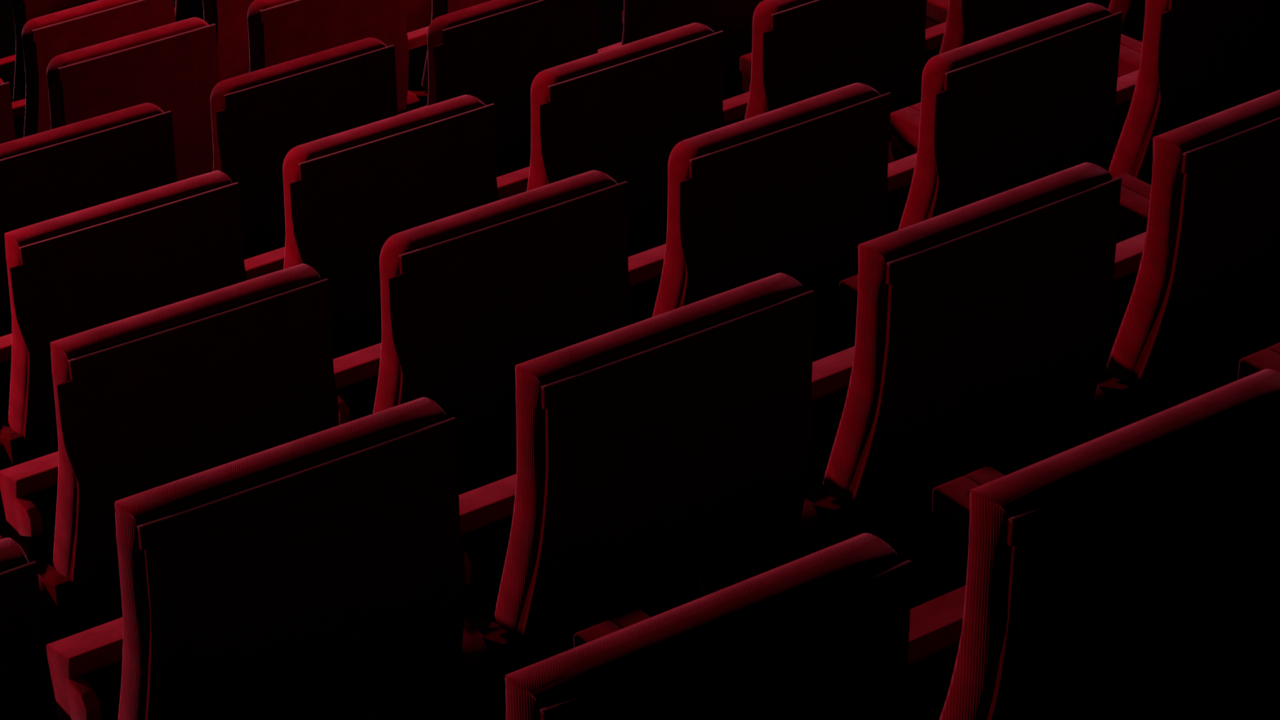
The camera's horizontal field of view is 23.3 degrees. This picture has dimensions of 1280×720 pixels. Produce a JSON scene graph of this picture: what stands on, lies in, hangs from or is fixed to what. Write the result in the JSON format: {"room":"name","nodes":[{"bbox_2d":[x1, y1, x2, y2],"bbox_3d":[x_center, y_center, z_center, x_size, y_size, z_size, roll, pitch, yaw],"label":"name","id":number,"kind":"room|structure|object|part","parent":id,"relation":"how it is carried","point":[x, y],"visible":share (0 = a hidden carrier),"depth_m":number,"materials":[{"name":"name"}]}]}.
{"room":"auditorium","nodes":[
{"label":"auditorium","id":0,"kind":"room"},
{"bbox_2d":[0,0,1279,719],"bbox_3d":[-1.863,-0.859,10.281,17.877,2.729,15.715,-19,35,-29],"label":"floor","id":1,"kind":"structure","parent":0,"point":[931,580],"depth_m":6.06,"materials":[{"name":"black carpet"}]},
{"bbox_2d":[0,80,15,143],"bbox_3d":[-2.230,-0.431,9.155,0.668,0.970,0.712,-20,35,-31],"label":"seat","id":2,"kind":"object","parent":1,"relation":"on","point":[7,134],"visible":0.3,"depth_m":8.86,"materials":[{"name":"red fabric"}]},
{"bbox_3d":[-2.000,-0.694,8.700,0.520,0.035,0.011,-20,35,-31],"label":"head panel","id":3,"kind":"part","parent":2,"relation":"part of","materials":[{"name":"red fabric"}]},
{"bbox_2d":[0,537,58,719],"bbox_3d":[-1.260,0.625,4.606,0.668,0.970,0.712,-18,34,-29],"label":"seat","id":4,"kind":"object","parent":1,"relation":"on","point":[26,693],"visible":1,"depth_m":4.30,"materials":[{"name":"red fabric"}]},
{"bbox_2d":[0,537,28,573],"bbox_3d":[-1.081,0.528,4.298,0.566,0.498,0.119,-18,34,-29],"label":"cushion","id":5,"kind":"object","parent":4,"relation":"on","point":[13,558],"depth_m":4.26,"materials":[{"name":"red fabric"}]},
{"bbox_3d":[-1.043,0.367,4.142,0.520,0.035,0.011,-18,34,-29],"label":"head panel","id":6,"kind":"part","parent":4,"relation":"part of","materials":[{"name":"red fabric"}]},
{"bbox_2d":[0,0,98,102],"bbox_3d":[-2.246,-1.111,11.691,0.668,0.970,0.712,-22,36,-33],"label":"seat","id":7,"kind":"object","parent":1,"relation":"on","point":[12,69],"visible":0.07,"depth_m":11.23,"materials":[{"name":"red fabric"}]},
{"bbox_2d":[0,54,15,73],"bbox_3d":[-2.212,-1.017,11.719,0.492,0.338,0.166,-22,36,-33],"label":"armrest","id":8,"kind":"object","parent":7,"relation":"on","point":[7,64],"depth_m":11.55,"materials":[{"name":"red fabric"}]},
{"bbox_2d":[12,0,26,102],"bbox_3d":[-2.048,-1.216,11.398,0.566,0.498,0.119,-22,36,-33],"label":"cushion","id":9,"kind":"object","parent":7,"relation":"on","point":[19,6],"depth_m":11.24,"materials":[{"name":"red fabric"}]},
{"bbox_2d":[0,102,177,337],"bbox_3d":[-1.625,-0.272,8.196,0.668,0.970,0.712,-20,35,-31],"label":"seat","id":10,"kind":"object","parent":1,"relation":"on","point":[70,168],"visible":0.37,"depth_m":7.78,"materials":[{"name":"red fabric"}]},
{"bbox_2d":[0,102,164,159],"bbox_3d":[-1.436,-0.373,7.896,0.566,0.498,0.119,-20,35,-31],"label":"cushion","id":11,"kind":"object","parent":10,"relation":"on","point":[136,132],"depth_m":7.78,"materials":[{"name":"red fabric"}]},
{"bbox_3d":[-1.396,-0.535,7.741,0.520,0.035,0.011,-20,35,-31],"label":"head panel","id":12,"kind":"part","parent":10,"relation":"part of","materials":[{"name":"red fabric"}]},
{"bbox_2d":[11,0,175,139],"bbox_3d":[-1.981,-0.852,10.564,0.668,0.970,0.712,-21,36,-33],"label":"seat","id":13,"kind":"object","parent":1,"relation":"on","point":[44,37],"visible":0.32,"depth_m":10.10,"materials":[{"name":"red fabric"}]},
{"bbox_2d":[11,98,26,118],"bbox_3d":[-1.948,-0.757,10.592,0.492,0.338,0.166,-21,36,-33],"label":"seat cushion","id":14,"kind":"object","parent":13,"relation":"on","point":[18,107],"depth_m":10.42,"materials":[{"name":"red fabric"}]},
{"bbox_3d":[-1.745,-1.118,10.116,0.520,0.035,0.011,-21,36,-33],"label":"head panel","id":15,"kind":"part","parent":13,"relation":"part of","materials":[{"name":"red fabric"}]},
{"bbox_2d":[0,170,247,535],"bbox_3d":[-1.312,-0.031,7.101,0.668,0.970,0.712,-20,35,-31],"label":"seat","id":16,"kind":"object","parent":1,"relation":"on","point":[93,267],"visible":0.57,"depth_m":6.69,"materials":[{"name":"red fabric"}]},
{"bbox_2d":[0,333,12,491],"bbox_3d":[-1.280,0.065,7.127,0.492,0.338,0.166,-20,35,-31],"label":"seat cushion","id":17,"kind":"object","parent":16,"relation":"on","point":[6,341],"depth_m":6.98,"materials":[{"name":"red fabric"}]},
{"bbox_2d":[4,170,231,433],"bbox_3d":[-1.125,-0.130,6.799,0.566,0.498,0.119,-20,35,-31],"label":"cushion","id":18,"kind":"object","parent":16,"relation":"on","point":[93,267],"depth_m":6.67,"materials":[{"name":"red fabric"}]},
{"bbox_3d":[-1.086,-0.292,6.644,0.520,0.035,0.011,-20,35,-31],"label":"head panel","id":19,"kind":"part","parent":16,"relation":"part of","materials":[{"name":"red fabric"}]},
{"bbox_2d":[46,17,219,181],"bbox_3d":[-1.695,-0.631,9.506,0.668,0.970,0.712,-21,36,-32],"label":"seat","id":20,"kind":"object","parent":1,"relation":"on","point":[173,67],"visible":0.42,"depth_m":9.11,"materials":[{"name":"red fabric"}]},
{"bbox_2d":[46,17,208,129],"bbox_3d":[-1.502,-0.733,9.209,0.566,0.498,0.119,-21,36,-32],"label":"cushion","id":21,"kind":"object","parent":20,"relation":"on","point":[166,67],"depth_m":9.08,"materials":[{"name":"red fabric"}]},
{"bbox_3d":[-1.461,-0.896,9.055,0.520,0.035,0.011,-21,36,-32],"label":"head panel","id":22,"kind":"part","parent":20,"relation":"part of","materials":[{"name":"red fabric"}]},
{"bbox_2d":[0,263,338,644],"bbox_3d":[-1.006,0.206,6.011,0.668,0.970,0.712,-19,35,-30],"label":"seat","id":23,"kind":"object","parent":1,"relation":"on","point":[166,394],"visible":0.63,"depth_m":5.62,"materials":[{"name":"red fabric"}]},
{"bbox_2d":[0,451,122,644],"bbox_3d":[-0.974,0.301,6.037,0.492,0.338,0.166,-19,35,-30],"label":"seat cushion","id":24,"kind":"object","parent":23,"relation":"on","point":[28,489],"depth_m":5.90,"materials":[{"name":"red fabric"}]},
{"bbox_2d":[49,263,320,576],"bbox_3d":[-0.821,0.107,5.707,0.566,0.498,0.119,-19,35,-30],"label":"cushion","id":25,"kind":"object","parent":23,"relation":"on","point":[166,394],"depth_m":5.60,"materials":[{"name":"red fabric"}]},
{"bbox_3d":[-0.782,-0.055,5.552,0.520,0.035,0.011,-19,35,-30],"label":"head panel","id":26,"kind":"part","parent":23,"relation":"part of","materials":[{"name":"red fabric"}]},
{"bbox_2d":[174,0,204,22],"bbox_3d":[-1.729,-1.322,12.062,0.668,0.970,0.712,-23,37,-34],"label":"seat","id":27,"kind":"object","parent":1,"relation":"on","point":[184,9],"visible":0.02,"depth_m":11.61,"materials":[{"name":"red fabric"}]},
{"bbox_2d":[174,0,186,22],"bbox_3d":[-1.528,-1.429,11.772,0.566,0.498,0.119,-23,37,-34],"label":"cushion","id":28,"kind":"object","parent":27,"relation":"on","point":[180,12],"depth_m":11.61,"materials":[{"name":"red fabric"}]},
{"bbox_2d":[202,0,254,81],"bbox_3d":[-1.459,-1.059,10.929,0.668,0.970,0.712,-22,36,-33],"label":"seat","id":29,"kind":"object","parent":1,"relation":"on","point":[229,17],"visible":0.12,"depth_m":10.46,"materials":[{"name":"red fabric"}]},
{"bbox_2d":[202,0,217,36],"bbox_3d":[-1.260,-1.165,10.637,0.566,0.498,0.119,-22,36,-33],"label":"cushion","id":30,"kind":"object","parent":29,"relation":"on","point":[210,6],"depth_m":10.41,"materials":[{"name":"red fabric"}]},
{"bbox_2d":[46,397,464,719],"bbox_3d":[-0.708,0.437,4.935,0.668,0.970,0.712,-19,35,-30],"label":"seat","id":31,"kind":"object","parent":1,"relation":"on","point":[320,575],"visible":1,"depth_m":4.56,"materials":[{"name":"red fabric"}]},
{"bbox_2d":[46,617,374,719],"bbox_3d":[-0.676,0.532,4.961,0.492,0.338,0.166,-19,35,-30],"label":"seat cushion","id":32,"kind":"object","parent":31,"relation":"on","point":[86,666],"depth_m":4.80,"materials":[{"name":"red fabric"}]},
{"bbox_3d":[-0.486,0.177,4.475,0.520,0.035,0.011,-19,35,-30],"label":"head panel","id":33,"kind":"part","parent":31,"relation":"part of","materials":[{"name":"red fabric"}]},
{"bbox_3d":[-0.488,0.576,5.260,0.051,0.408,0.598,-19,35,-30],"label":"frame","id":34,"kind":"part","parent":31,"relation":"part of","materials":[{"name":"black metal"}]},
{"bbox_2d":[210,37,397,259],"bbox_3d":[-1.090,-0.472,8.546,0.668,0.970,0.712,-21,36,-32],"label":"seat","id":35,"kind":"object","parent":1,"relation":"on","point":[258,117],"visible":0.36,"depth_m":8.13,"materials":[{"name":"red fabric"}]},
{"bbox_2d":[210,37,386,173],"bbox_3d":[-0.897,-0.574,8.249,0.566,0.498,0.119,-21,36,-32],"label":"cushion","id":36,"kind":"object","parent":35,"relation":"on","point":[259,116],"depth_m":8.10,"materials":[{"name":"red fabric"}]},
{"bbox_3d":[-0.857,-0.737,8.095,0.520,0.035,0.011,-21,36,-32],"label":"head panel","id":37,"kind":"part","parent":35,"relation":"part of","materials":[{"name":"red fabric"}]},
{"bbox_2d":[247,0,408,115],"bbox_3d":[-1.168,-0.836,9.865,0.668,0.970,0.712,-22,36,-33],"label":"seat","id":38,"kind":"object","parent":1,"relation":"on","point":[280,31],"visible":0.34,"depth_m":9.43,"materials":[{"name":"red fabric"}]},
{"bbox_2d":[247,0,295,72],"bbox_3d":[-0.972,-0.940,9.571,0.566,0.498,0.119,-22,36,-33],"label":"cushion","id":39,"kind":"object","parent":38,"relation":"on","point":[271,23],"depth_m":9.34,"materials":[{"name":"red fabric"}]},
{"bbox_3d":[-0.930,-1.103,9.418,0.520,0.035,0.011,-22,36,-33],"label":"head panel","id":40,"kind":"part","parent":38,"relation":"part of","materials":[{"name":"red fabric"}]},
{"bbox_2d":[244,94,498,359],"bbox_3d":[-0.773,-0.228,7.447,0.668,0.970,0.712,-20,35,-31],"label":"seat","id":41,"kind":"object","parent":1,"relation":"on","point":[346,193],"visible":0.52,"depth_m":7.04,"materials":[{"name":"red fabric"}]},
{"bbox_2d":[244,246,284,279],"bbox_3d":[-0.740,-0.133,7.474,0.492,0.338,0.166,-20,35,-31],"label":"seat cushion","id":42,"kind":"object","parent":41,"relation":"on","point":[272,261],"depth_m":7.31,"materials":[{"name":"red fabric"}]},
{"bbox_2d":[282,94,485,269],"bbox_3d":[-0.583,-0.329,7.147,0.566,0.498,0.119,-20,35,-31],"label":"cushion","id":43,"kind":"object","parent":41,"relation":"on","point":[346,193],"depth_m":7.01,"materials":[{"name":"red fabric"}]},
{"bbox_3d":[-0.542,-0.491,6.993,0.520,0.035,0.011,-20,35,-31],"label":"head panel","id":44,"kind":"part","parent":41,"relation":"part of","materials":[{"name":"red fabric"}]},
{"bbox_2d":[404,0,431,32],"bbox_3d":[-0.945,-1.272,11.301,0.668,0.970,0.712,-23,37,-34],"label":"seat","id":45,"kind":"object","parent":1,"relation":"on","point":[418,12],"visible":0.02,"depth_m":10.98,"materials":[{"name":"red fabric"}]},
{"bbox_2d":[406,0,492,111],"bbox_3d":[-0.649,-1.045,10.233,0.668,0.970,0.712,-22,37,-34],"label":"seat","id":46,"kind":"object","parent":1,"relation":"on","point":[418,75],"visible":0.09,"depth_m":9.94,"materials":[{"name":"red fabric"}]},
{"bbox_2d":[407,26,428,49],"bbox_3d":[-0.615,-0.951,10.261,0.492,0.338,0.166,-22,37,-34],"label":"armrest","id":47,"kind":"object","parent":46,"relation":"on","point":[417,39],"depth_m":10.11,"materials":[{"name":"red fabric"}]},
{"bbox_2d":[421,0,446,92],"bbox_3d":[-0.448,-1.151,9.942,0.566,0.498,0.119,-22,37,-34],"label":"cushion","id":48,"kind":"object","parent":46,"relation":"on","point":[438,6],"depth_m":9.76,"materials":[{"name":"red fabric"}]},
{"bbox_2d":[333,170,631,494],"bbox_3d":[-0.462,0.011,6.353,0.668,0.970,0.712,-20,35,-31],"label":"seat","id":49,"kind":"object","parent":1,"relation":"on","point":[468,297],"visible":0.55,"depth_m":5.97,"materials":[{"name":"red fabric"}]},
{"bbox_2d":[333,342,516,493],"bbox_3d":[-0.430,0.106,6.379,0.492,0.338,0.166,-20,35,-31],"label":"seat cushion","id":50,"kind":"object","parent":49,"relation":"on","point":[356,374],"depth_m":6.28,"materials":[{"name":"red fabric"}]},
{"bbox_2d":[373,170,617,413],"bbox_3d":[-0.274,-0.089,6.052,0.566,0.498,0.119,-20,35,-31],"label":"cushion","id":51,"kind":"object","parent":49,"relation":"on","point":[468,297],"depth_m":5.94,"materials":[{"name":"red fabric"}]},
{"bbox_3d":[-0.234,-0.251,5.897,0.520,0.035,0.011,-20,35,-31],"label":"head panel","id":52,"kind":"part","parent":49,"relation":"part of","materials":[{"name":"red fabric"}]},
{"bbox_2d":[398,0,597,177],"bbox_3d":[-0.562,-0.676,8.905,0.668,0.970,0.712,-22,36,-33],"label":"seat","id":53,"kind":"object","parent":1,"relation":"on","point":[493,51],"visible":0.4,"depth_m":8.49,"materials":[{"name":"red fabric"}]},
{"bbox_2d":[426,0,539,106],"bbox_3d":[-0.366,-0.780,8.610,0.566,0.498,0.119,-22,36,-33],"label":"cushion","id":54,"kind":"object","parent":53,"relation":"on","point":[488,51],"depth_m":8.43,"materials":[{"name":"red fabric"}]},
{"bbox_3d":[-0.324,-0.943,8.457,0.520,0.035,0.011,-22,36,-33],"label":"head panel","id":55,"kind":"part","parent":53,"relation":"part of","materials":[{"name":"red fabric"}]},
{"bbox_2d":[496,22,724,257],"bbox_3d":[-0.240,-0.429,7.800,0.668,0.970,0.712,-21,36,-32],"label":"seat","id":56,"kind":"object","parent":1,"relation":"on","point":[620,113],"visible":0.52,"depth_m":7.41,"materials":[{"name":"red fabric"}]},
{"bbox_2d":[496,166,650,249],"bbox_3d":[-0.207,-0.335,7.828,0.492,0.338,0.166,-21,36,-32],"label":"seat cushion","id":57,"kind":"object","parent":56,"relation":"on","point":[514,183],"depth_m":7.71,"materials":[{"name":"red fabric"}]},
{"bbox_2d":[526,22,714,191],"bbox_3d":[-0.046,-0.532,7.504,0.566,0.498,0.119,-21,36,-32],"label":"cushion","id":58,"kind":"object","parent":56,"relation":"on","point":[620,113],"depth_m":7.38,"materials":[{"name":"red fabric"}]},
{"bbox_3d":[-0.005,-0.695,7.350,0.520,0.035,0.011,-21,36,-32],"label":"head panel","id":59,"kind":"part","parent":56,"relation":"part of","materials":[{"name":"red fabric"}]},
{"bbox_3d":[-0.032,-0.296,8.135,0.051,0.408,0.598,-21,36,-32],"label":"frame","id":60,"kind":"part","parent":56,"relation":"part of","materials":[{"name":"black metal"}]},
{"bbox_2d":[439,272,814,719],"bbox_3d":[-0.161,0.245,5.273,0.668,0.970,0.712,-20,35,-31],"label":"seat","id":61,"kind":"object","parent":1,"relation":"on","point":[664,460],"visible":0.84,"depth_m":4.92,"materials":[{"name":"red fabric"}]},
{"bbox_3d":[-0.439,0.559,5.290,0.041,0.408,0.598,-20,35,-31],"label":"frame","id":62,"kind":"part","parent":61,"relation":"part of","materials":[{"name":"black metal"}]},
{"bbox_2d":[458,473,706,708],"bbox_3d":[-0.129,0.340,5.299,0.492,0.338,0.166,-20,35,-31],"label":"seat cushion","id":63,"kind":"object","parent":61,"relation":"on","point":[486,511],"depth_m":5.18,"materials":[{"name":"red fabric"}]},
{"bbox_2d":[494,272,804,633],"bbox_3d":[0.026,0.145,4.970,0.566,0.498,0.119,-20,35,-31],"label":"cushion","id":64,"kind":"object","parent":61,"relation":"on","point":[659,454],"depth_m":4.89,"materials":[{"name":"red fabric"}]},
{"bbox_3d":[0.065,-0.017,4.816,0.520,0.035,0.011,-20,35,-31],"label":"head panel","id":65,"kind":"part","parent":61,"relation":"part of","materials":[{"name":"red fabric"}]},
{"bbox_3d":[0.056,0.382,5.600,0.051,0.408,0.598,-20,35,-31],"label":"frame","id":66,"kind":"part","parent":61,"relation":"part of","materials":[{"name":"black metal"}]},
{"bbox_2d":[597,0,764,100],"bbox_3d":[-0.041,-0.885,9.271,0.668,0.970,0.712,-22,36,-34],"label":"seat","id":67,"kind":"object","parent":1,"relation":"on","point":[641,19],"visible":0.22,"depth_m":8.91,"materials":[{"name":"red fabric"}]},
{"bbox_2d":[597,41,621,53],"bbox_3d":[-0.007,-0.791,9.300,0.492,0.338,0.166,-22,36,-34],"label":"seat cushion","id":68,"kind":"object","parent":67,"relation":"on","point":[618,44],"depth_m":9.23,"materials":[{"name":"red fabric"}]},
{"bbox_2d":[621,0,635,45],"bbox_3d":[0.159,-0.990,8.980,0.566,0.498,0.119,-22,36,-34],"label":"cushion","id":69,"kind":"object","parent":67,"relation":"on","point":[628,35],"depth_m":8.77,"materials":[{"name":"red fabric"}]},
{"bbox_2d":[503,533,913,719],"bbox_3d":[-0.115,0.588,4.002,0.668,0.970,0.712,-19,35,-30],"label":"seat","id":70,"kind":"object","parent":1,"relation":"on","point":[823,634],"visible":1,"depth_m":3.58,"materials":[{"name":"red fabric"}]},
{"bbox_2d":[628,82,891,362],"bbox_3d":[0.074,-0.188,6.702,0.668,0.970,0.712,-21,36,-32],"label":"seat","id":71,"kind":"object","parent":1,"relation":"on","point":[793,190],"visible":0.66,"depth_m":6.31,"materials":[{"name":"red fabric"}]},
{"bbox_2d":[628,244,666,286],"bbox_3d":[0.107,-0.093,6.729,0.492,0.338,0.166,-21,36,-32],"label":"seat cushion","id":72,"kind":"object","parent":71,"relation":"on","point":[645,268],"depth_m":6.60,"materials":[{"name":"red fabric"}]},
{"bbox_3d":[0.307,-0.452,6.250,0.520,0.035,0.011,-21,36,-32],"label":"head panel","id":73,"kind":"part","parent":71,"relation":"part of","materials":[{"name":"red fabric"}]},
{"bbox_3d":[0.285,-0.053,7.034,0.051,0.408,0.598,-21,36,-32],"label":"frame","id":74,"kind":"part","parent":71,"relation":"part of","materials":[{"name":"black metal"}]},
{"bbox_2d":[722,0,926,163],"bbox_3d":[0.285,-0.635,8.162,0.668,0.970,0.712,-22,36,-33],"label":"seat","id":75,"kind":"object","parent":1,"relation":"on","point":[802,50],"visible":0.41,"depth_m":7.75,"materials":[{"name":"red fabric"}]},
{"bbox_2d":[722,91,749,124],"bbox_3d":[0.319,-0.541,8.190,0.492,0.338,0.166,-22,36,-33],"label":"seat cushion","id":76,"kind":"object","parent":75,"relation":"on","point":[735,108],"depth_m":8.07,"materials":[{"name":"red fabric"}]},
{"bbox_3d":[0.490,-0.504,8.499,0.051,0.408,0.598,-22,36,-33],"label":"frame","id":77,"kind":"part","parent":75,"relation":"part of","materials":[{"name":"black metal"}]},
{"bbox_2d":[744,0,815,119],"bbox_3d":[0.482,-0.740,7.869,0.566,0.498,0.119,-22,36,-33],"label":"cushion","id":78,"kind":"object","parent":75,"relation":"on","point":[783,68],"depth_m":7.65,"materials":[{"name":"red fabric"}]},
{"bbox_3d":[0.525,-0.902,7.715,0.520,0.035,0.011,-22,36,-33],"label":"head panel","id":79,"kind":"part","parent":75,"relation":"part of","materials":[{"name":"red fabric"}]},
{"bbox_2d":[610,368,1279,719],"bbox_3d":[0.432,0.396,4.340,0.668,0.970,0.712,-20,35,-31],"label":"seat","id":80,"kind":"object","parent":1,"relation":"on","point":[1131,571],"visible":0.96,"depth_m":3.94,"materials":[{"name":"red fabric"}]},
{"bbox_2d":[907,585,965,666],"bbox_3d":[0.465,0.491,4.366,0.492,0.338,0.166,-20,35,-31],"label":"seat cushion","id":81,"kind":"object","parent":80,"relation":"on","point":[935,624],"depth_m":4.26,"materials":[{"name":"red fabric"}]},
{"bbox_3d":[0.649,0.533,4.667,0.051,0.408,0.598,-20,35,-31],"label":"frame","id":82,"kind":"part","parent":80,"relation":"part of","materials":[{"name":"black metal"}]},
{"bbox_2d":[938,368,1279,719],"bbox_3d":[0.619,0.297,4.037,0.566,0.498,0.119,-20,35,-31],"label":"cushion","id":83,"kind":"object","parent":80,"relation":"on","point":[1131,571],"depth_m":3.92,"materials":[{"name":"red fabric"}]},
{"bbox_3d":[0.658,0.135,3.882,0.520,0.035,0.011,-20,35,-31],"label":"head panel","id":84,"kind":"part","parent":80,"relation":"part of","materials":[{"name":"red fabric"}]},
{"bbox_2d":[780,162,1122,565],"bbox_3d":[0.380,0.049,5.618,0.668,0.970,0.712,-20,35,-31],"label":"seat","id":85,"kind":"object","parent":1,"relation":"on","point":[977,333],"visible":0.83,"depth_m":5.27,"materials":[{"name":"red fabric"}]},
{"bbox_3d":[0.104,0.364,5.631,0.041,0.408,0.598,-20,35,-31],"label":"frame","id":86,"kind":"part","parent":85,"relation":"part of","materials":[{"name":"black metal"}]},
{"bbox_2d":[811,346,990,537],"bbox_3d":[0.412,0.143,5.645,0.492,0.338,0.166,-20,35,-31],"label":"seat cushion","id":87,"kind":"object","parent":85,"relation":"on","point":[908,514],"depth_m":5.60,"materials":[{"name":"red fabric"}]},
{"bbox_3d":[0.593,0.184,5.948,0.051,0.408,0.598,-20,35,-31],"label":"frame","id":88,"kind":"part","parent":85,"relation":"part of","materials":[{"name":"red fabric"}]},
{"bbox_3d":[0.610,-0.215,5.164,0.520,0.035,0.011,-20,35,-31],"label":"head panel","id":89,"kind":"part","parent":85,"relation":"part of","materials":[{"name":"red fabric"}]},
{"bbox_2d":[846,3,1123,349],"bbox_3d":[0.604,-0.391,7.059,0.668,0.970,0.712,-21,36,-33],"label":"seat","id":90,"kind":"object","parent":1,"relation":"on","point":[1014,108],"visible":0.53,"depth_m":6.66,"materials":[{"name":"red fabric"}]},
{"bbox_3d":[0.333,-0.071,7.066,0.041,0.408,0.598,-21,36,-33],"label":"frame","id":91,"kind":"part","parent":90,"relation":"part of","materials":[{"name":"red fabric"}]},
{"bbox_2d":[887,153,916,192],"bbox_3d":[0.637,-0.296,7.087,0.492,0.338,0.166,-21,36,-33],"label":"seat cushion","id":92,"kind":"object","parent":90,"relation":"on","point":[900,172],"depth_m":6.98,"materials":[{"name":"red fabric"}]},
{"bbox_3d":[0.811,-0.258,7.394,0.051,0.408,0.598,-21,36,-33],"label":"frame","id":93,"kind":"part","parent":90,"relation":"part of","materials":[{"name":"black metal"}]},
{"bbox_2d":[897,3,1112,230],"bbox_3d":[0.799,-0.494,6.763,0.566,0.498,0.119,-21,36,-33],"label":"cushion","id":94,"kind":"object","parent":90,"relation":"on","point":[1014,108],"depth_m":6.64,"materials":[{"name":"red fabric"}]},
{"bbox_3d":[0.841,-0.657,6.610,0.520,0.035,0.011,-21,36,-33],"label":"head panel","id":95,"kind":"part","parent":90,"relation":"part of","materials":[{"name":"red fabric"}]},
{"bbox_2d":[919,0,1105,102],"bbox_3d":[0.804,-0.845,8.531,0.668,0.970,0.712,-22,37,-34],"label":"seat","id":96,"kind":"object","parent":1,"relation":"on","point":[950,24],"visible":0.15,"depth_m":8.12,"materials":[{"name":"red fabric"}]},
{"bbox_3d":[1.004,-0.716,8.871,0.051,0.408,0.598,-22,37,-34],"label":"frame","id":97,"kind":"part","parent":96,"relation":"part of","materials":[{"name":"black metal"}]},
{"bbox_2d":[924,22,946,52],"bbox_3d":[0.837,-0.751,8.560,0.492,0.338,0.166,-22,37,-34],"label":"seat cushion","id":98,"kind":"object","parent":96,"relation":"on","point":[935,34],"depth_m":8.46,"materials":[{"name":"red fabric"}]},
{"bbox_2d":[938,0,964,54],"bbox_3d":[1.004,-0.951,8.241,0.566,0.498,0.119,-22,37,-34],"label":"cushion","id":99,"kind":"object","parent":96,"relation":"on","point":[953,34],"depth_m":8.06,"materials":[{"name":"red fabric"}]},
{"bbox_2d":[909,0,1279,184],"bbox_3d":[1.127,-0.598,7.423,0.668,0.970,0.712,-22,36,-33],"label":"seat","id":100,"kind":"object","parent":1,"relation":"on","point":[1197,60],"visible":0.4,"depth_m":7.02,"materials":[{"name":"red fabric"}]},
{"bbox_2d":[1115,70,1138,106],"bbox_3d":[1.161,-0.504,7.451,0.492,0.338,0.166,-22,36,-33],"label":"seat cushion","id":101,"kind":"object","parent":100,"relation":"on","point":[1126,84],"depth_m":7.37,"materials":[{"name":"red fabric"}]},
{"bbox_2d":[1108,0,1168,177],"bbox_3d":[1.326,-0.703,7.131,0.566,0.498,0.119,-22,36,-33],"label":"cushion","id":102,"kind":"object","parent":100,"relation":"on","point":[1148,115],"depth_m":6.97,"materials":[{"name":"red fabric"}]},
{"bbox_3d":[1.369,-0.867,6.978,0.520,0.035,0.011,-22,36,-33],"label":"head panel","id":103,"kind":"part","parent":100,"relation":"part of","materials":[{"name":"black fabric"}]},
{"bbox_2d":[964,348,1279,719],"bbox_3d":[0.973,0.200,4.684,0.668,0.970,0.712,-20,35,-31],"label":"seat","id":104,"kind":"object","parent":1,"relation":"on","point":[1263,702],"visible":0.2,"depth_m":4.45,"materials":[{"name":"red fabric"}]},
{"bbox_2d":[1103,0,1145,42],"bbox_3d":[1.315,-1.060,8.908,0.668,0.970,0.712,-23,37,-35],"label":"seat","id":105,"kind":"object","parent":1,"relation":"on","point":[1134,11],"visible":0.08,"depth_m":8.53,"materials":[{"name":"red fabric"}]},
{"bbox_2d":[1107,0,1132,26],"bbox_3d":[1.519,-1.168,8.620,0.566,0.498,0.119,-23,37,-35],"label":"cushion","id":106,"kind":"object","parent":105,"relation":"on","point":[1125,6],"depth_m":8.52,"materials":[{"name":"red fabric"}]},
{"bbox_2d":[1120,33,1142,53],"bbox_3d":[1.644,-0.810,7.795,0.668,0.970,0.712,-23,37,-34],"label":"seat","id":107,"kind":"object","parent":1,"relation":"on","point":[1126,41],"visible":0.02,"depth_m":7.80,"materials":[{"name":"red fabric"}]},
{"bbox_2d":[1111,173,1151,199],"bbox_3d":[1.441,-0.357,6.330,0.668,0.970,0.712,-22,36,-33],"label":"seat","id":108,"kind":"object","parent":1,"relation":"on","point":[1129,182],"visible":0.09,"depth_m":6.37,"materials":[{"name":"red fabric"}]},
{"bbox_2d":[1066,89,1279,450],"bbox_3d":[0.914,-0.152,5.970,0.668,0.970,0.712,-21,36,-32],"label":"seat","id":109,"kind":"object","parent":1,"relation":"on","point":[1197,272],"visible":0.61,"depth_m":5.58,"materials":[{"name":"red fabric"}]},
{"bbox_3d":[0.641,0.166,5.979,0.041,0.408,0.598,-21,36,-32],"label":"frame","id":110,"kind":"part","parent":109,"relation":"part of","materials":[{"name":"black metal"}]},
{"bbox_2d":[1075,231,1239,446],"bbox_3d":[0.947,-0.058,5.998,0.492,0.338,0.166,-21,36,-32],"label":"seat cushion","id":111,"kind":"object","parent":109,"relation":"on","point":[1222,371],"depth_m":6.00,"materials":[{"name":"red fabric"}]},
{"bbox_3d":[1.123,-0.019,6.304,0.051,0.408,0.598,-21,36,-32],"label":"frame","id":112,"kind":"part","parent":109,"relation":"part of","materials":[{"name":"plastic"}]},
{"bbox_2d":[1106,89,1279,382],"bbox_3d":[1.107,-0.255,5.673,0.566,0.498,0.119,-21,36,-32],"label":"cushion","id":113,"kind":"object","parent":109,"relation":"on","point":[1206,288],"depth_m":5.53,"materials":[{"name":"red fabric"}]},
{"bbox_3d":[1.148,-0.417,5.519,0.520,0.035,0.011,-21,36,-32],"label":"head panel","id":114,"kind":"part","parent":109,"relation":"part of","materials":[{"name":"red fabric"}]},
{"bbox_2d":[1266,342,1279,355],"bbox_3d":[1.508,-0.001,5.036,0.668,0.970,0.712,-21,36,-32],"label":"seat","id":115,"kind":"object","parent":1,"relation":"on","point":[1275,348],"visible":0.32,"depth_m":5.11,"materials":[{"name":"red fabric"}]}
]}

